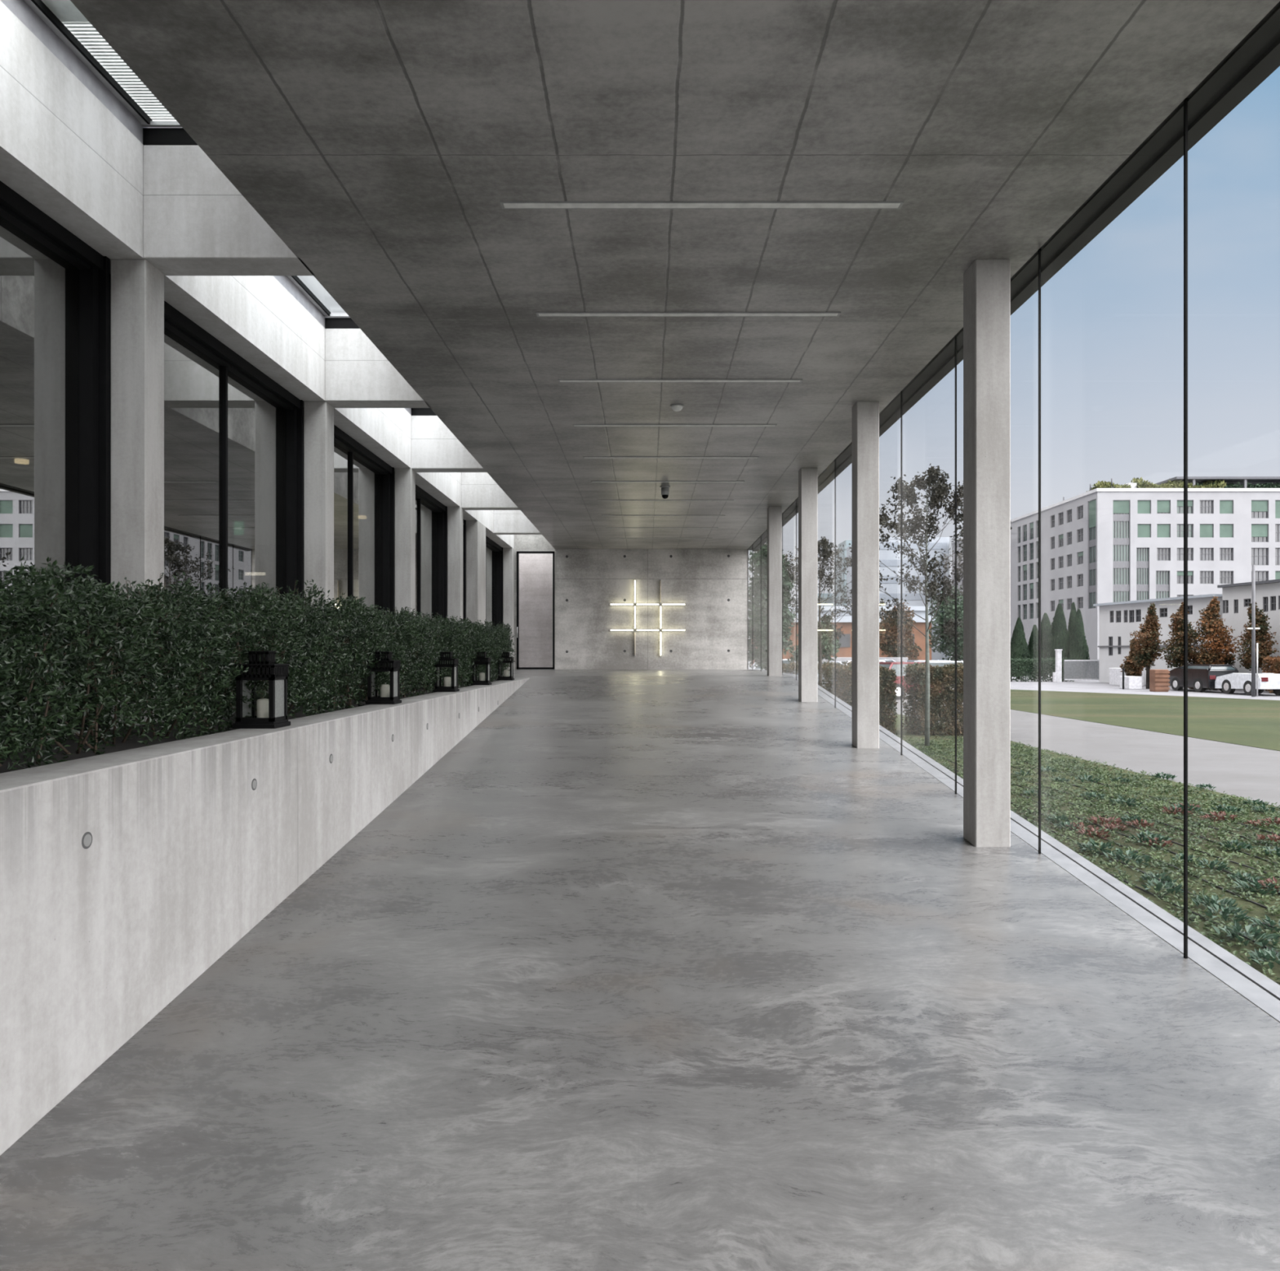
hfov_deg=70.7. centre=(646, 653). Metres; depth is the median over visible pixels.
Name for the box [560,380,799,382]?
diffuser
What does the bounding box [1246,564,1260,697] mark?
street lamp
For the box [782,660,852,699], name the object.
clipped hedge
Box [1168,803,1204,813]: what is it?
clump
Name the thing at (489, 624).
shrub
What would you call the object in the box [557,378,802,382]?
recessed light
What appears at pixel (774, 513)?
concrete column
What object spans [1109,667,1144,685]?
wall
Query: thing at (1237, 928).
clump
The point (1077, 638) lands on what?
conifer
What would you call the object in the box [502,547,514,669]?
concrete column
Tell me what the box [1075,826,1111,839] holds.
clump
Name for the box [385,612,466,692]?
shrub
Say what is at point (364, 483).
window
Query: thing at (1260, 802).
clump
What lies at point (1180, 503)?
roller blind
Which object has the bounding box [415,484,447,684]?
window
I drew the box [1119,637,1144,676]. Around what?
autumn tree
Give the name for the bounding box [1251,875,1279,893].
clump
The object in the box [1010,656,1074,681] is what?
clipped hedge
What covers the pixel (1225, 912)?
clump
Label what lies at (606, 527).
recessed light
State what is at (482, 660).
lantern
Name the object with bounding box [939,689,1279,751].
lawn
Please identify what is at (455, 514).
concrete column
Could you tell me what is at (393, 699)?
lantern
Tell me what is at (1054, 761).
ground cover
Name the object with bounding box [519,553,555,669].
door
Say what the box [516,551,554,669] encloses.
door frame
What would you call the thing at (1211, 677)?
tail light
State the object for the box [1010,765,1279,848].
pipe
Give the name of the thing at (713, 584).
wall
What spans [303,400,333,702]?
concrete column
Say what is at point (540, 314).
diffuser
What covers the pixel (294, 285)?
skylight
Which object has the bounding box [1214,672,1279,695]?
car
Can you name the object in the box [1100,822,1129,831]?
clump
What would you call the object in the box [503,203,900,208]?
diffuser
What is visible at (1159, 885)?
clump
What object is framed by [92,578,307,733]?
shrub
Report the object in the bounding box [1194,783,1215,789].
clump
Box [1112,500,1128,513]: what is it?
roller blind
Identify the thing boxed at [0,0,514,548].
wall
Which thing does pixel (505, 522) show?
concrete beam
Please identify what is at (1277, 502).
roller blind
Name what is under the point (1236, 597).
building
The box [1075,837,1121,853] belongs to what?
clump
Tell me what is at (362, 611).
shrub
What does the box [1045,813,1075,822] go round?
clump
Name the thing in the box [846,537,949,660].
building
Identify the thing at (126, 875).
wall
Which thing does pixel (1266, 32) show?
soffit
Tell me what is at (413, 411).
skylight
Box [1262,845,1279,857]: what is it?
clump
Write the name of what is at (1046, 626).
conifer
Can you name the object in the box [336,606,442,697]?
shrub
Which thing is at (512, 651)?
shrub
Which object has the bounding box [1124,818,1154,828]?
clump
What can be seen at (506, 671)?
candle
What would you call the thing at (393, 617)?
shrub
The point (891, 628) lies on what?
bushy tree
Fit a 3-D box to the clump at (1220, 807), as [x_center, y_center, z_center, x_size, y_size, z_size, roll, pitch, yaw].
[6.472,1.731,10.083,0.328,0.097,0.316,0,0,-18]
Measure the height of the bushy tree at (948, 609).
5.608 m
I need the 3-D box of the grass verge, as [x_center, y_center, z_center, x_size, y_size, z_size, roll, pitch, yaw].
[5.325,1.880,21.750,4.030,0.220,8.500,0,0,0]
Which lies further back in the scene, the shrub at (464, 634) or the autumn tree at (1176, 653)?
the autumn tree at (1176, 653)
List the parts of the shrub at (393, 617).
stem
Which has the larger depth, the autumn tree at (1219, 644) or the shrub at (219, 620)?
the autumn tree at (1219, 644)
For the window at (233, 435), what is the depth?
9.33 m
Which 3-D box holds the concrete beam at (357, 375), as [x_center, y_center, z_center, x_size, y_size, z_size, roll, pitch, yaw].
[-3.333,-3.542,11.240,1.233,0.885,0.340,0,0,0]
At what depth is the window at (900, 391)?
10.67 m
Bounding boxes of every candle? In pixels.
[257,695,268,717]
[380,683,389,697]
[444,676,450,686]
[479,672,484,680]
[503,668,508,676]
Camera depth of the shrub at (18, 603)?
4.14 m
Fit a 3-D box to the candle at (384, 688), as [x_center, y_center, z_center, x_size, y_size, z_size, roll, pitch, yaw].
[-2.633,0.378,9.075,0.092,0.172,0.092,0,0,0]
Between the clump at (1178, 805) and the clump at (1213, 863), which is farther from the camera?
the clump at (1178, 805)
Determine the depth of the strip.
5.76 m
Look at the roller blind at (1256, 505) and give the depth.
130.14 m
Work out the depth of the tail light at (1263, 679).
37.68 m
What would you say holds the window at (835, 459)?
on the floor
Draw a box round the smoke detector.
[670,404,684,411]
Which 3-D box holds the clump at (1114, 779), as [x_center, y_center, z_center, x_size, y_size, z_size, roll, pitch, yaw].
[6.515,1.737,12.420,0.287,0.085,0.276,0,0,1]
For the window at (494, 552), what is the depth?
25.79 m
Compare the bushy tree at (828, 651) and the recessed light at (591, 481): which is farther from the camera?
the bushy tree at (828, 651)
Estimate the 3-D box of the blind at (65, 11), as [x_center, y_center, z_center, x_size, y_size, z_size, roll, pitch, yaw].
[-3.358,-4.210,6.469,1.223,0.020,1.438,0,0,0]
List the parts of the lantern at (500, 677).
frame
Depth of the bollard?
44.98 m
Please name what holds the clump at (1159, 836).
on the planting bed
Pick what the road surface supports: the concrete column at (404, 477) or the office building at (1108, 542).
the office building at (1108, 542)
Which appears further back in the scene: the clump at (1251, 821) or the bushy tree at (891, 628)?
the bushy tree at (891, 628)
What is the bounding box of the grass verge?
[884,714,1024,745]
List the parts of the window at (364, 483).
pane, pane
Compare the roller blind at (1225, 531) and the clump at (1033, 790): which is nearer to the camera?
the clump at (1033, 790)
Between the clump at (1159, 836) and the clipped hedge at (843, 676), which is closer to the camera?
the clump at (1159, 836)
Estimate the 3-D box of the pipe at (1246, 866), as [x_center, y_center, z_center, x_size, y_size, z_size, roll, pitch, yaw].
[5.000,1.780,9.250,0.074,0.026,14.500,0,0,0]
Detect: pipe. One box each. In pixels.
[921,750,1279,878]
[937,750,1278,863]
[942,765,1279,893]
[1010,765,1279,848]
[1011,756,1279,835]
[1012,802,1279,912]
[1015,813,1274,928]
[1102,869,1277,954]
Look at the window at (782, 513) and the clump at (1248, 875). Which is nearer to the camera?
the clump at (1248, 875)
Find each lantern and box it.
[232,650,290,728]
[365,651,401,704]
[433,652,459,692]
[471,652,492,684]
[497,652,514,679]
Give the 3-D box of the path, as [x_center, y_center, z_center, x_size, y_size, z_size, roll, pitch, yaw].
[9.450,1.940,17.000,4.200,0.300,86.000,0,0,0]
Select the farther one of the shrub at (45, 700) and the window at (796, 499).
the window at (796, 499)
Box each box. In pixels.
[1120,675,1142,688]
[1149,669,1169,692]
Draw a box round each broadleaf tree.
[748,542,798,670]
[764,536,852,685]
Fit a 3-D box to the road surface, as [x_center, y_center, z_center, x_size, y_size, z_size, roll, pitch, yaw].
[90.000,2.300,210.000,420.000,0.980,580.000,0,0,0]
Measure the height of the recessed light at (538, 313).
0.010 m
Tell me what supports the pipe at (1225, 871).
on the planting bed
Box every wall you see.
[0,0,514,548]
[0,677,530,1155]
[514,534,748,669]
[822,657,907,662]
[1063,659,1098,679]
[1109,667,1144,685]
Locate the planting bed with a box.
[912,745,1279,985]
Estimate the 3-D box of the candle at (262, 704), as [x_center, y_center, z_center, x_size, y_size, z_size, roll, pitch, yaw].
[-2.633,0.378,6.205,0.092,0.172,0.092,0,0,0]
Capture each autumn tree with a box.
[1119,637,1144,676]
[1129,603,1163,688]
[1160,601,1202,689]
[1190,595,1239,690]
[1234,602,1279,673]
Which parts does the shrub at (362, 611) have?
stem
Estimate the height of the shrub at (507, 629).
1.217 m
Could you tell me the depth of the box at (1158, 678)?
42.00 m
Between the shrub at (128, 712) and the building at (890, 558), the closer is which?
the shrub at (128, 712)
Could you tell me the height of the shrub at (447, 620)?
1.143 m
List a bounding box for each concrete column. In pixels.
[110,258,164,728]
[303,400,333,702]
[394,467,415,685]
[447,506,462,623]
[466,520,485,626]
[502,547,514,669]
[767,506,782,675]
[798,467,817,702]
[852,400,879,748]
[963,258,1010,847]
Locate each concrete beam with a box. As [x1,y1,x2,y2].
[143,145,314,275]
[324,328,431,408]
[411,415,488,472]
[461,472,519,510]
[493,510,542,534]
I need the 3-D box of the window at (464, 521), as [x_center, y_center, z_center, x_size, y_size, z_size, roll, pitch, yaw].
[-4.320,-1.258,20.210,0.200,3.685,1.680,0,0,0]
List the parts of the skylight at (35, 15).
frame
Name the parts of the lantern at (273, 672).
pane, frame, pane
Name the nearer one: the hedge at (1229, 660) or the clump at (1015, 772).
the clump at (1015, 772)
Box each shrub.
[0,555,94,768]
[0,556,148,769]
[0,571,234,744]
[0,573,24,750]
[0,573,199,754]
[35,587,271,739]
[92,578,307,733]
[129,577,326,726]
[172,579,346,719]
[206,591,367,716]
[220,591,386,711]
[257,595,395,709]
[290,601,410,706]
[302,604,420,702]
[328,608,426,700]
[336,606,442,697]
[360,609,451,696]
[362,613,460,694]
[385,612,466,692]
[406,614,477,689]
[409,616,475,691]
[411,615,484,687]
[417,618,494,685]
[437,618,497,685]
[441,620,506,681]
[448,619,502,682]
[461,626,510,682]
[462,622,512,681]
[490,623,515,679]
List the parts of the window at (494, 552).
pane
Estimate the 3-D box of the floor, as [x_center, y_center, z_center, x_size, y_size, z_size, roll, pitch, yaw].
[-0.655,1.785,10.590,7.690,2.600,33.180,0,0,0]
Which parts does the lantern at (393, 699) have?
pane, frame, pane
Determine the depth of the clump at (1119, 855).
7.66 m
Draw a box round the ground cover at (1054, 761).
[896,734,1279,980]
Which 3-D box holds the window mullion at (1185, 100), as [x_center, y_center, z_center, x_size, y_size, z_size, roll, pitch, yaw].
[3.016,-0.614,4.114,0.014,4.973,1.877,0,0,0]
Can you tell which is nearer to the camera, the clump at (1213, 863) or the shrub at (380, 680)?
the clump at (1213, 863)
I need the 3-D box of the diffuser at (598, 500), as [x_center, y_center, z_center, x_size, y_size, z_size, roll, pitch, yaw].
[0.380,-3.096,18.290,2.730,0.008,0.072,0,0,0]
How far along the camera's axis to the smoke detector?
11.25 m
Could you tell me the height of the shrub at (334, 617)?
1.138 m
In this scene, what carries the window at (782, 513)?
on the floor
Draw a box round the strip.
[751,669,1279,1022]
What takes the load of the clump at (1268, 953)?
on the planting bed
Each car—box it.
[748,658,792,670]
[784,661,851,689]
[840,660,884,664]
[879,659,896,662]
[879,661,955,699]
[906,659,951,662]
[914,660,963,666]
[1168,664,1238,692]
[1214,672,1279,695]
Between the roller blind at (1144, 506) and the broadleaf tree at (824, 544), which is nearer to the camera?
the broadleaf tree at (824, 544)
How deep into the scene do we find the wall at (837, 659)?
50.00 m
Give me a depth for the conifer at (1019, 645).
61.64 m
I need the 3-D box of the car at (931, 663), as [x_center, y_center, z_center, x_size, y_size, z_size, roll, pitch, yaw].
[13.915,1.071,41.000,4.235,1.475,1.790,0,0,-5]
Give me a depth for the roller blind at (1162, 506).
130.14 m
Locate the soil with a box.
[0,680,498,773]
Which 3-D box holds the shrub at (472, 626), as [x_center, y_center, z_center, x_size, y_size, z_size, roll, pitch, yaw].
[-3.317,-0.013,14.577,1.400,1.200,0.908,0,0,-3]
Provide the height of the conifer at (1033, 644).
3.776 m
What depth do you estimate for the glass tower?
301.33 m
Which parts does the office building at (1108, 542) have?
pane, pane, pane, pane, pane, pane, pane, pane, pane, pane, pane, pane, pane, pane, pane, pane, pane, pane, pane, pane, pane, pane, pane, pane, pane, pane, pane, pane, pane, pane, pane, pane, pane, pane, penthouse post, pane, pane, pane, pane, pane, pane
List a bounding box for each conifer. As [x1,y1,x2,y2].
[1010,617,1030,679]
[1026,624,1044,677]
[1040,613,1054,678]
[1044,603,1071,677]
[1066,602,1076,657]
[1069,608,1089,677]
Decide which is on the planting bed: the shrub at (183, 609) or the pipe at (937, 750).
the pipe at (937, 750)
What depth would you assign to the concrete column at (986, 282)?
7.09 m
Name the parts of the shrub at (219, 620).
stem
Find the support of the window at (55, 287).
in the wall at (62, 150)
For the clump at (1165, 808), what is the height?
0.097 m
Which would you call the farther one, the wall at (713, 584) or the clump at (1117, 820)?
the wall at (713, 584)
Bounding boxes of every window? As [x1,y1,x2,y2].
[0,180,110,742]
[164,300,303,719]
[333,424,394,695]
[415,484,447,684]
[462,519,466,622]
[485,535,502,666]
[782,513,782,675]
[795,498,796,679]
[834,458,835,707]
[900,391,902,755]
[955,334,956,794]
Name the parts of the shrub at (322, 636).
stem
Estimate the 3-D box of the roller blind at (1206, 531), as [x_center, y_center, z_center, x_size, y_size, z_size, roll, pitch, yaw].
[80.760,-17.612,130.160,1.866,1.888,0.040,0,0,0]
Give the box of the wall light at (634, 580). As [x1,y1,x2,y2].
[609,579,685,656]
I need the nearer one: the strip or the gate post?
the strip
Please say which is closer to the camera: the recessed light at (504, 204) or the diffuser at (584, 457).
the recessed light at (504, 204)
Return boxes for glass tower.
[833,540,852,605]
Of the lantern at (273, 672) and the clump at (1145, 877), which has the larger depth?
the clump at (1145, 877)
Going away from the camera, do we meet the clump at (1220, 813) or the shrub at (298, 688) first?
the shrub at (298, 688)
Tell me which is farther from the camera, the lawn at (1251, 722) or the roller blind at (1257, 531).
the roller blind at (1257, 531)
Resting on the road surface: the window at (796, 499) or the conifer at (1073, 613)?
the conifer at (1073, 613)
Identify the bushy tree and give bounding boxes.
[748,542,795,670]
[787,617,840,662]
[879,602,922,660]
[924,585,963,661]
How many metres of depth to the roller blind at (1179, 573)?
130.14 m
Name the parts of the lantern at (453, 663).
pane, frame, pane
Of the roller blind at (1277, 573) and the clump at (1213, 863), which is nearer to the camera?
the clump at (1213, 863)
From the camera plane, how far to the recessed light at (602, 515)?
20.26 m
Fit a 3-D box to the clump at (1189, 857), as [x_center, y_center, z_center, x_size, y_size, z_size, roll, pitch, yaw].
[4.587,1.742,7.674,0.246,0.076,0.256,0,0,41]
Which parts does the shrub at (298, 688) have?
stem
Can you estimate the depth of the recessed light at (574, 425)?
12.26 m
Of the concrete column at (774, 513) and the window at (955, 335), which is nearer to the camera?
the window at (955, 335)
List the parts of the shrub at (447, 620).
stem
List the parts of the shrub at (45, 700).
stem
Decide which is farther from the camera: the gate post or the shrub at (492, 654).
the gate post
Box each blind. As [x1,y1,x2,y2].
[41,0,176,120]
[1078,551,1083,556]
[1088,499,1096,528]
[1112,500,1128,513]
[1137,500,1150,513]
[1137,524,1150,537]
[1156,500,1169,512]
[1156,524,1169,537]
[1177,500,1192,506]
[1177,571,1192,575]
[1200,524,1212,537]
[1219,500,1232,513]
[1219,524,1232,537]
[1251,500,1267,511]
[1251,524,1267,537]
[1275,500,1279,518]
[1275,571,1279,579]
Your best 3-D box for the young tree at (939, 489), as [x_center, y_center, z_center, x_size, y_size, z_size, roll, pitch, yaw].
[5.186,-0.901,17.182,3.090,5.442,2.654,0,0,29]
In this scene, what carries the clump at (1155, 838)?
on the planting bed
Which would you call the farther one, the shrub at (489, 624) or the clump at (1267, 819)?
the shrub at (489, 624)
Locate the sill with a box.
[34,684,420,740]
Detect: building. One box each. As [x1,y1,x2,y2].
[748,606,937,666]
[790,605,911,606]
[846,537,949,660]
[951,476,1279,663]
[1093,594,1222,684]
[1217,578,1279,690]
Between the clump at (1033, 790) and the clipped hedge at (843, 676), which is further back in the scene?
the clipped hedge at (843, 676)
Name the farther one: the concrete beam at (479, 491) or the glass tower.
the glass tower
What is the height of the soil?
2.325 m
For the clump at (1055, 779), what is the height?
0.079 m
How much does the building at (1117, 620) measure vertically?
4.790 m
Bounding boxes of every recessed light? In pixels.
[500,200,903,208]
[536,311,840,316]
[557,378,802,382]
[572,424,777,426]
[582,456,758,458]
[591,480,744,482]
[596,499,733,501]
[601,515,724,515]
[605,527,718,528]
[608,537,711,538]
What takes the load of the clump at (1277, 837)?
on the planting bed
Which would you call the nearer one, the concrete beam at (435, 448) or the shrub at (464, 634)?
the shrub at (464, 634)
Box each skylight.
[0,0,198,145]
[273,275,359,328]
[404,408,436,415]
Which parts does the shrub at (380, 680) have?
stem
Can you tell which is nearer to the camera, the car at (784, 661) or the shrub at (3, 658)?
the shrub at (3, 658)
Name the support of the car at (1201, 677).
on the road surface
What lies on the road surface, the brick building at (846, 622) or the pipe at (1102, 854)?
the brick building at (846, 622)
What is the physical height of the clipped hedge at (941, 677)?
1.672 m
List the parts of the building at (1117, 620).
pane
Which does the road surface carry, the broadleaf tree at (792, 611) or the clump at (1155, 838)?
the broadleaf tree at (792, 611)
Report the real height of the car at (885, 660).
1.475 m
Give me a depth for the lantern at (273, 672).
6.14 m
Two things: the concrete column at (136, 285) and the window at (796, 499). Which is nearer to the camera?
the concrete column at (136, 285)
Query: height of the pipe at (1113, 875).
0.026 m
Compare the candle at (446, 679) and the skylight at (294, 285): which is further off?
the candle at (446, 679)
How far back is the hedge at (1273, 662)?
40.60 m
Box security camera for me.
[659,485,670,498]
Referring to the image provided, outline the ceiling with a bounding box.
[70,0,1279,549]
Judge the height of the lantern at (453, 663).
0.524 m
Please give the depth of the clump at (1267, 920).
5.83 m
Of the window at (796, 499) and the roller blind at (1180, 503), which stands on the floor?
the window at (796, 499)
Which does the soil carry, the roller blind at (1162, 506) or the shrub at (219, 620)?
the shrub at (219, 620)
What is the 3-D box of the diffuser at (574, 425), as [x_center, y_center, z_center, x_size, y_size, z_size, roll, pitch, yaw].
[0.380,-3.096,12.260,2.730,0.008,0.072,0,0,0]
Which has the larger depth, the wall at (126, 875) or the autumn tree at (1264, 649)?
the autumn tree at (1264, 649)
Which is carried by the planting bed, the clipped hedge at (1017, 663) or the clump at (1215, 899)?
the clump at (1215, 899)
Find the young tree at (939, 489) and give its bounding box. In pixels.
[833,463,1012,747]
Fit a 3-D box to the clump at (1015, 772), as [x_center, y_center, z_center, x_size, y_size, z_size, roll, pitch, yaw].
[5.476,1.739,13.093,0.262,0.081,0.272,0,0,-16]
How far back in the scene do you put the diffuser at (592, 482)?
16.30 m
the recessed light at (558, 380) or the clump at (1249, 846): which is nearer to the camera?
the clump at (1249, 846)
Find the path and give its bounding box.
[828,690,1279,807]
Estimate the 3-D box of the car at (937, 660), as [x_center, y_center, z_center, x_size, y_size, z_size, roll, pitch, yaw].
[14.711,1.071,45.000,4.235,1.475,1.790,0,0,-6]
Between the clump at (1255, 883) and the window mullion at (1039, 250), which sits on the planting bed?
the clump at (1255, 883)
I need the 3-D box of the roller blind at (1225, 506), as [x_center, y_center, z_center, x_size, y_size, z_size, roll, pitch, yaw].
[83.626,-21.051,130.160,1.866,1.888,0.040,0,0,0]
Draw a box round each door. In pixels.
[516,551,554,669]
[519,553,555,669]
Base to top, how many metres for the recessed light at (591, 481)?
0.010 m
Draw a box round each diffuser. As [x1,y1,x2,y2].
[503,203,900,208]
[538,313,838,315]
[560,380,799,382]
[573,425,774,426]
[584,457,756,457]
[591,481,742,482]
[598,500,732,501]
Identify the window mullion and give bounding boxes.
[1038,248,1040,853]
[1183,97,1187,958]
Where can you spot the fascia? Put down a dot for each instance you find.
(1268, 61)
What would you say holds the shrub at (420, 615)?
on the soil
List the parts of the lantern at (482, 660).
frame, pane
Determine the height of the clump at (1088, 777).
0.112 m
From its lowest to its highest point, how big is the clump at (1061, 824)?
0.077 m
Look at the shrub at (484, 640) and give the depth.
15.10 m
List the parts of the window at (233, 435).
pane, pane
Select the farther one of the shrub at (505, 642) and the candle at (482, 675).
the shrub at (505, 642)
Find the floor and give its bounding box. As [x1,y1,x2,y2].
[0,669,1279,1270]
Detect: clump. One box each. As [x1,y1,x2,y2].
[1013,769,1031,776]
[1022,788,1041,795]
[1040,765,1057,773]
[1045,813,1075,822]
[1050,776,1070,782]
[1053,820,1080,830]
[1066,822,1094,831]
[1072,773,1101,782]
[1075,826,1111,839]
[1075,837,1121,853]
[1080,791,1106,799]
[1084,814,1123,825]
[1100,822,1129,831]
[1102,847,1151,865]
[1108,795,1143,806]
[1109,776,1129,782]
[1120,813,1145,823]
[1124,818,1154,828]
[1128,830,1173,844]
[1141,871,1179,883]
[1141,878,1183,896]
[1143,837,1172,847]
[1149,772,1176,779]
[1160,805,1192,815]
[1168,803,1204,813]
[1170,853,1200,864]
[1171,802,1201,811]
[1190,894,1242,911]
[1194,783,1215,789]
[1196,902,1253,923]
[1197,857,1232,871]
[1199,813,1223,822]
[1206,810,1238,819]
[1208,803,1243,813]
[1211,920,1279,949]
[1217,839,1255,851]
[1226,871,1264,884]
[1232,876,1279,895]
[1243,797,1270,805]
[1244,819,1270,826]
[1246,946,1279,968]
[1248,914,1279,932]
[1250,804,1279,813]
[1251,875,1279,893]
[1255,831,1279,843]
[1258,817,1279,825]
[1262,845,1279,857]
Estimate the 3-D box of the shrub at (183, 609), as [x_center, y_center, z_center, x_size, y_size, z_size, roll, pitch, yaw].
[-3.314,0.047,5.575,1.358,1.066,0.876,0,0,-4]
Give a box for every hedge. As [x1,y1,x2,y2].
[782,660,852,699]
[820,662,898,734]
[902,661,963,736]
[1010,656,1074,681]
[1187,651,1236,689]
[1260,654,1279,693]
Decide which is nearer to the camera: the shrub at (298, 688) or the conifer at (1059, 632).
the shrub at (298, 688)
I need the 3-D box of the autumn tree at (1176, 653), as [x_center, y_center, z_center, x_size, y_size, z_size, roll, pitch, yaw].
[26.329,-0.373,44.333,1.813,4.366,1.777,0,0,-25]
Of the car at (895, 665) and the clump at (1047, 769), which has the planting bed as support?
the clump at (1047, 769)
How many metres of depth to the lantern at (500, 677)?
16.81 m
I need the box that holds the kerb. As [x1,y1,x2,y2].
[752,668,1279,1000]
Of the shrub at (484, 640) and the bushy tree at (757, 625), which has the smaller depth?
the shrub at (484, 640)
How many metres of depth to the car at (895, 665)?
34.81 m
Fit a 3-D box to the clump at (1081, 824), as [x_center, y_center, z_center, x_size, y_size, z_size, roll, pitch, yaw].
[4.386,1.739,9.100,0.268,0.082,0.281,0,0,-27]
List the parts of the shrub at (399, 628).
stem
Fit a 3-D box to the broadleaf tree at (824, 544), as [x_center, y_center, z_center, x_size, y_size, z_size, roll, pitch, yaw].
[5.017,-0.758,26.128,2.981,5.196,2.406,0,0,0]
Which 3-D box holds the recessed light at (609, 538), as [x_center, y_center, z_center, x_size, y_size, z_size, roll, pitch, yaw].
[0.380,-3.095,24.320,2.770,0.010,0.088,0,0,0]
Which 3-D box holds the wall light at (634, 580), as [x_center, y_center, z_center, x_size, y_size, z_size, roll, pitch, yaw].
[0.033,-1.045,26.837,2.265,2.290,0.086,0,0,0]
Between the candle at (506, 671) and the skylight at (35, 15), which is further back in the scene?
the candle at (506, 671)
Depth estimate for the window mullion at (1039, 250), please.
6.91 m
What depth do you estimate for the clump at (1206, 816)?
9.58 m
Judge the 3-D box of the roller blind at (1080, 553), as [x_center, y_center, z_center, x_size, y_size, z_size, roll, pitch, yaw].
[65.160,-14.826,135.223,0.040,0.582,1.824,0,0,0]
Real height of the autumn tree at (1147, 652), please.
4.362 m
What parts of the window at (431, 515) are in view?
pane, pane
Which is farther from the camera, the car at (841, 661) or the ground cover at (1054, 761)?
the car at (841, 661)
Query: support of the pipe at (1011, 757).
on the planting bed
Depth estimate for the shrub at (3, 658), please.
3.79 m
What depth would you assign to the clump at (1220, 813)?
9.69 m
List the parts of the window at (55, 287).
pane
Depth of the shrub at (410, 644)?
10.82 m
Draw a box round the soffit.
[748,0,1279,550]
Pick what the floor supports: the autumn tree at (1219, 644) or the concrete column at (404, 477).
the concrete column at (404, 477)
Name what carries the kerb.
attached to the floor
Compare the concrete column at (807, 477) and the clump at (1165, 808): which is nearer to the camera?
the clump at (1165, 808)
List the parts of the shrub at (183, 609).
stem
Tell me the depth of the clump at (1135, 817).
9.47 m
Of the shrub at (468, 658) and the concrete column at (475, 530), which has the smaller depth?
the shrub at (468, 658)
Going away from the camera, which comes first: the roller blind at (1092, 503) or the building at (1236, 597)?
the building at (1236, 597)
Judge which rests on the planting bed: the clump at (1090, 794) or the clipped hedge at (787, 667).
the clump at (1090, 794)
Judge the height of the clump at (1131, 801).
0.113 m
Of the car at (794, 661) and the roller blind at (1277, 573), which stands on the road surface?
the car at (794, 661)
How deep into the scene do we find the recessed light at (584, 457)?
14.26 m
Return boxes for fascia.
[752,37,1279,551]
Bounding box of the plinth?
[1053,672,1057,682]
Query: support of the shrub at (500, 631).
on the soil
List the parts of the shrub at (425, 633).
stem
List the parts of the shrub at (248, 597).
stem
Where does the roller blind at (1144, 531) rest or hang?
hanging from the office building at (1108, 542)
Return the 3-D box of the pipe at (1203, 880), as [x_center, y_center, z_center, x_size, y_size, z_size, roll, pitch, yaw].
[4.370,1.780,9.250,0.074,0.026,14.500,0,0,0]
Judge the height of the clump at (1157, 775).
0.103 m
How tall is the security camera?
0.225 m
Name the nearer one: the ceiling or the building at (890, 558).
the ceiling
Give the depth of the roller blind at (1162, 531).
130.14 m
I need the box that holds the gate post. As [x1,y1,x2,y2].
[1054,648,1062,682]
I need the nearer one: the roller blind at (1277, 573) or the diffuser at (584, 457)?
the diffuser at (584, 457)
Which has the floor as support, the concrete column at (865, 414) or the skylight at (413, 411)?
the concrete column at (865, 414)
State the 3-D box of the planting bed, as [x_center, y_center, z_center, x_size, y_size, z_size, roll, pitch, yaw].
[5.325,1.940,9.000,4.050,0.300,30.000,0,0,0]
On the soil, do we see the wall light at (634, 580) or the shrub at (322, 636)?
the shrub at (322, 636)
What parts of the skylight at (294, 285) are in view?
gasket rail, frame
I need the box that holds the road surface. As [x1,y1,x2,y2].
[748,656,1279,714]
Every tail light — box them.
[1209,675,1215,679]
[1261,677,1268,681]
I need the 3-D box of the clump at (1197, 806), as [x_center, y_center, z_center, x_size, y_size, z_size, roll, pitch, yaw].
[6.099,1.733,10.218,0.323,0.094,0.308,0,0,12]
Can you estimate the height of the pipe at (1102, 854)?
0.026 m
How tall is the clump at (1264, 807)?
0.086 m
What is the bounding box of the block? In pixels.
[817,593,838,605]
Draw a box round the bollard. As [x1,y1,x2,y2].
[1122,667,1124,688]
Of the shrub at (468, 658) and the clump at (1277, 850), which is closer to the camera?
the clump at (1277, 850)
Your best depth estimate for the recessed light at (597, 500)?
18.27 m
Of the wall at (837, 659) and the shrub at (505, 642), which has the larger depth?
the wall at (837, 659)
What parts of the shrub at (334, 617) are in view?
stem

